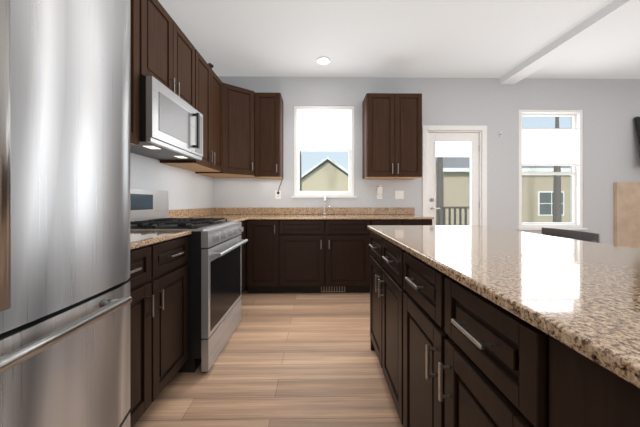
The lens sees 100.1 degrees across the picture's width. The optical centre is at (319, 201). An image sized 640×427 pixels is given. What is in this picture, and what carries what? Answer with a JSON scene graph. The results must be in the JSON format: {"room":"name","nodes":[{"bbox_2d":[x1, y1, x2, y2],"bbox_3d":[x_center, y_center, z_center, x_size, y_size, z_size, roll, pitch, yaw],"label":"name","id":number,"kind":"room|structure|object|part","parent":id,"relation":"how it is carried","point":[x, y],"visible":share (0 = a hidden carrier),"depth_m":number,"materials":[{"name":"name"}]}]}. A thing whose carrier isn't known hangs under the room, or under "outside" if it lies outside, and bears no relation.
{"room":"kitchen","nodes":[
{"label":"kitchen","id":0,"kind":"room"},
{"bbox_2d":[130,153,212,209],"bbox_3d":[-1.512,-0.330,0.428,0.150,2.840,6.600,0,0,-1],"label":"wall","id":1,"kind":"structure","parent":0,"point":[187,189],"depth_m":2.69,"materials":[{"name":"paint"}]},
{"bbox_2d":[130,0,141,144],"bbox_3d":[-1.283,-0.885,1.275,0.325,1.052,0.939,0,0,-1],"label":"upper cabinet","id":2,"kind":"object","parent":1,"relation":"attached to","point":[135,5],"depth_m":1.63,"materials":[{"name":"brown wood"}]},
{"bbox_2d":[142,0,197,110],"bbox_3d":[-1.295,-1.108,2.064,0.325,0.607,0.765,0,0,-1],"label":"upper cabinet","id":3,"kind":"object","parent":1,"relation":"attached to","point":[164,51],"depth_m":2.01,"materials":[{"name":"brown wood"}]},
{"bbox_2d":[130,76,202,159],"bbox_3d":[-1.234,-0.587,2.064,0.445,0.417,0.759,0,0,-1],"label":"microwave","id":4,"kind":"object","parent":3,"relation":"attached to","point":[170,125],"visible":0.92,"depth_m":1.90,"materials":[{"name":"silver metal"}]},
{"bbox_2d":[160,52,221,171],"bbox_3d":[-1.305,-0.885,2.773,0.325,1.052,0.779,0,0,-1],"label":"upper cabinet","id":5,"kind":"object","parent":1,"relation":"attached to","point":[209,84],"depth_m":2.77,"materials":[{"name":"brown wood"}]},
{"bbox_2d":[133,287,402,426],"bbox_3d":[2.163,1.150,0.482,7.500,0.120,6.900,0,0,-1],"label":"floor","id":6,"kind":"structure","parent":0,"point":[297,360],"depth_m":1.67,"materials":[{"name":"brown wood"}]},
{"bbox_2d":[127,235,187,426],"bbox_3d":[-1.130,0.646,1.299,0.630,0.888,0.760,0,0,-1],"label":"base cabinet","id":7,"kind":"object","parent":6,"relation":"on","point":[158,279],"depth_m":1.34,"materials":[{"name":"brown wood"}]},
{"bbox_2d":[130,230,190,249],"bbox_3d":[-1.122,0.139,1.244,0.645,0.126,0.873,0,0,-1],"label":"countertop","id":8,"kind":"structure","parent":7,"relation":"on","point":[140,238],"depth_m":1.41,"materials":[{"name":"stone"}]},
{"bbox_2d":[130,188,247,372],"bbox_3d":[-1.040,0.495,2.067,0.793,1.190,0.757,0,0,-1],"label":"range","id":9,"kind":"object","parent":6,"relation":"on","point":[213,263],"visible":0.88,"depth_m":1.84,"materials":[{"name":"silver metal"}]},
{"bbox_2d":[240,221,242,292],"bbox_3d":[-1.150,0.646,2.663,0.630,0.888,0.421,0,0,-1],"label":"base cabinet","id":10,"kind":"object","parent":6,"relation":"on","point":[240,221],"depth_m":2.97,"materials":[{"name":"brown wood"}]},
{"bbox_2d":[243,220,245,290],"bbox_3d":[-1.159,0.646,3.268,0.630,0.888,0.923,0,0,-1],"label":"base cabinet","id":11,"kind":"object","parent":6,"relation":"on","point":[244,222],"depth_m":3.06,"materials":[{"name":"brown wood"}]},
{"bbox_2d":[169,208,248,221],"bbox_3d":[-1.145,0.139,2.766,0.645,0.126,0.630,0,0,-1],"label":"countertop","id":12,"kind":"structure","parent":11,"relation":"on","point":[238,214],"depth_m":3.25,"materials":[{"name":"stone"}]},
{"bbox_2d":[246,219,285,292],"bbox_3d":[-0.638,0.646,3.421,0.449,0.888,0.630,0,0,-1],"label":"base cabinet","id":13,"kind":"object","parent":6,"relation":"on","point":[266,243],"depth_m":3.11,"materials":[{"name":"brown wood"}]},
{"bbox_2d":[286,219,377,292],"bbox_3d":[0.054,0.646,3.432,1.204,0.888,0.630,0,0,-1],"label":"base cabinet","id":14,"kind":"object","parent":6,"relation":"on","point":[307,255],"depth_m":3.12,"materials":[{"name":"brown wood"}]},
{"bbox_2d":[213,207,433,218],"bbox_3d":[-0.074,0.139,3.421,2.806,0.126,0.648,0,0,-1],"label":"countertop","id":15,"kind":"structure","parent":14,"relation":"on","point":[254,212],"depth_m":3.72,"materials":[{"name":"stone"}]},
{"bbox_2d":[323,196,329,214],"bbox_3d":[0.088,0.048,3.584,0.104,0.254,0.188,0,0,-1],"label":"faucet","id":16,"kind":"object","parent":15,"relation":"on","point":[324,207],"visible":1,"depth_m":3.64,"materials":[{"name":"silver metal"}]},
{"bbox_2d":[378,219,431,224],"bbox_3d":[0.921,0.646,3.445,0.797,0.888,0.630,0,0,-1],"label":"base cabinet","id":17,"kind":"object","parent":6,"relation":"on","point":[380,221],"depth_m":3.13,"materials":[{"name":"brown wood"}]},
{"bbox_2d":[369,230,639,426],"bbox_3d":[0.646,0.646,1.098,0.664,0.887,1.803,0,0,-1],"label":"kitchen island","id":18,"kind":"object","parent":6,"relation":"on","point":[450,352],"visible":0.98,"depth_m":0.64,"materials":[{"name":"brown wood"}]},
{"bbox_2d":[367,225,639,388],"bbox_3d":[0.776,0.189,1.054,0.895,0.026,1.955,0,0,-1],"label":"island countertop","id":19,"kind":"structure","parent":18,"relation":"on","point":[581,297],"depth_m":0.62,"materials":[{"name":"stone"}]},
{"bbox_2d":[542,227,599,242],"bbox_3d":[1.326,0.633,1.650,0.477,0.918,0.468,0,0,-1],"label":"bar stool","id":20,"kind":"object","parent":6,"relation":"on","point":[579,235],"visible":0.08,"depth_m":1.65,"materials":[{"name":"metal"}]},
{"bbox_2d":[614,182,639,248],"bbox_3d":[4.924,0.405,3.795,1.500,1.370,0.053,0,0,-1],"label":"fireplace","id":21,"kind":"object","parent":6,"relation":"on","point":[626,214],"visible":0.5,"depth_m":3.77,"materials":[{"name":"tile"}]},
{"bbox_3d":[-1.031,0.195,0.342,0.760,1.790,0.914,0,0,-1],"label":"refrigerator","id":22,"kind":"object","parent":6,"relation":"on","visible":0},
{"bbox_2d":[0,0,131,426],"bbox_3d":[-0.564,0.155,0.349,0.171,1.710,0.914,0,0,-1],"label":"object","id":23,"kind":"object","parent":22,"relation":"attached to","point":[70,161],"depth_m":0.57,"materials":[{"name":"silver metal"}]},
{"bbox_3d":[-0.512,0.111,0.329,0.069,1.122,0.754,0,0,-1],"label":"refrigerator handle","id":24,"kind":"part","parent":23,"relation":"part of","materials":[{"name":"silver metal"}]},
{"bbox_2d":[158,0,639,78],"bbox_3d":[2.163,-1.810,0.482,7.500,0.120,6.900,0,0,-1],"label":"ceiling","id":25,"kind":"structure","parent":0,"point":[411,38],"depth_m":2.85,"materials":[{"name":"paint"}]},
{"bbox_2d":[316,57,329,64],"bbox_3d":[0.041,-1.742,3.311,0.170,0.016,0.170,0,0,-1],"label":"recessed light","id":26,"kind":"object","parent":25,"relation":"in","point":[322,60],"visible":0.98,"depth_m":3.29,"materials":[{"name":"white"}]},
{"bbox_2d":[499,0,639,83],"bbox_3d":[2.691,-1.707,0.490,0.215,0.086,6.596,0,0,-1],"label":"ceiling beam","id":27,"kind":"structure","parent":25,"relation":"attached to","point":[614,12],"depth_m":2.73,"materials":[{"name":"paint"}]},
{"bbox_2d":[213,76,639,244],"bbox_3d":[2.113,-0.330,3.857,7.500,2.840,0.150,0,0,-1],"label":"wall","id":28,"kind":"structure","parent":0,"point":[610,108],"depth_m":3.79,"materials":[{"name":"paint"}]},
{"bbox_2d":[195,83,255,177],"bbox_3d":[-1.157,-0.875,3.443,0.641,1.080,0.572,0,0,-1],"label":"upper cabinet","id":29,"kind":"object","parent":28,"relation":"attached to","point":[238,132],"visible":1,"depth_m":3.28,"materials":[{"name":"brown wood"}]},
{"bbox_2d":[255,92,282,178],"bbox_3d":[-0.673,-0.860,3.558,0.331,1.080,0.356,0,0,-1],"label":"upper cabinet","id":30,"kind":"object","parent":28,"relation":"attached to","point":[268,135],"visible":1,"depth_m":3.42,"materials":[{"name":"brown wood"}]},
{"bbox_2d":[275,191,280,198],"bbox_3d":[-0.586,-0.100,3.736,0.075,0.115,0.008,0,0,-1],"label":"electrical outlet","id":31,"kind":"object","parent":28,"relation":"attached to","point":[277,196],"visible":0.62,"depth_m":3.73,"materials":[{"name":"white plastic"}]},
{"bbox_2d":[291,106,356,197],"bbox_3d":[0.059,-0.704,3.807,0.910,1.288,0.181,0,0,-1],"label":"kitchen window","id":32,"kind":"structure","parent":28,"relation":"in","point":[324,128],"depth_m":3.76,"materials":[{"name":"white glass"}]},
{"bbox_2d":[362,93,421,178],"bbox_3d":[0.957,-0.860,3.583,0.720,1.080,0.356,0,0,-1],"label":"upper cabinet","id":33,"kind":"object","parent":28,"relation":"attached to","point":[391,135],"visible":1,"depth_m":3.44,"materials":[{"name":"brown wood"}]},
{"bbox_2d":[395,191,403,198],"bbox_3d":[1.114,-0.100,3.762,0.120,0.115,0.008,0,0,-1],"label":"light switch","id":34,"kind":"object","parent":28,"relation":"attached to","point":[399,194],"visible":1,"depth_m":3.76,"materials":[{"name":"white plastic"}]},
{"bbox_2d":[428,133,478,224],"bbox_3d":[1.894,0.046,3.807,0.732,2.064,0.093,0,0,-1],"label":"patio door","id":35,"kind":"structure","parent":28,"relation":"in","point":[454,145],"depth_m":3.81,"materials":[{"name":"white glass"}]},
{"bbox_2d":[422,125,486,225],"bbox_3d":[1.893,0.007,3.844,0.910,2.165,0.166,0,0,-1],"label":"door frame","id":36,"kind":"structure","parent":28,"relation":"attached to","point":[426,129],"depth_m":3.77,"materials":[{"name":"white wood"}]},
{"bbox_2d":[517,109,587,229],"bbox_3d":[3.276,-0.461,3.854,0.985,1.705,0.181,0,0,-1],"label":"window","id":37,"kind":"structure","parent":28,"relation":"in","point":[553,147],"depth_m":3.81,"materials":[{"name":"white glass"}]},
{"bbox_2d":[634,117,639,144],"bbox_3d":[5.065,-0.840,3.734,1.240,0.716,0.180,0,0,-1],"label":"tv","id":38,"kind":"object","parent":28,"relation":"attached to","point":[637,122],"visible":0.98,"depth_m":3.75,"materials":[{"name":"black plastic"}]},
{"label":"outside","id":39,"kind":"structure","parent":0,"visible":0},
{"bbox_3d":[2.991,1.500,39.024,90.000,0.020,69.550,0,0,-1],"label":"ground","id":40,"kind":"structure","parent":39,"visible":0},
{"bbox_2d":[300,151,301,190],"bbox_3d":[-1.467,-2.871,17.050,2.429,8.722,1.608,0,0,-1],"label":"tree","id":41,"kind":"object","parent":40,"relation":"on","point":[300,174],"depth_m":16.65,"materials":[{"name":"grey"}]},
{"bbox_2d":[302,156,347,190],"bbox_3d":[0.538,-1.085,25.751,5.300,5.150,8.720,0,0,-1],"label":"house","id":42,"kind":"structure","parent":40,"relation":"on","point":[327,173],"depth_m":21.76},
{"bbox_2d":[436,157,442,224],"bbox_3d":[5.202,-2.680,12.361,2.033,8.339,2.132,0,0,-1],"label":"post","id":43,"kind":"object","parent":40,"relation":"on","point":[438,176],"depth_m":11.72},
{"bbox_2d":[438,207,468,224],"bbox_3d":[2.087,0.800,5.617,4.000,1.360,2.730,0,0,-1],"label":"deck railing","id":44,"kind":"object","parent":40,"relation":"on","point":[449,213],"depth_m":6.92,"materials":[{"name":"grey wood"}]},
{"bbox_2d":[436,157,569,224],"bbox_3d":[13.276,-1.800,19.934,12.700,6.580,8.730,0,0,-1],"label":"house","id":45,"kind":"structure","parent":40,"relation":"on","point":[525,188],"depth_m":15.90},
{"bbox_2d":[553,117,561,221],"bbox_3d":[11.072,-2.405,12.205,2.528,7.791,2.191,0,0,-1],"label":"post","id":46,"kind":"object","parent":40,"relation":"on","point":[555,207],"depth_m":12.33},
{"bbox_3d":[0.834,-0.100,3.758,0.075,0.115,0.008,0,0,-1],"label":"electrical outlet","id":47,"kind":"object","parent":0,"visible":0},
{"bbox_2d":[377,185,381,193],"bbox_3d":[0.835,-0.170,3.738,0.070,0.130,0.044,0,0,-1],"label":"outlet","id":48,"kind":"object","parent":47,"relation":"attached to","point":[379,189],"visible":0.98,"depth_m":3.72,"materials":[{"name":"white plastic"}]}
]}

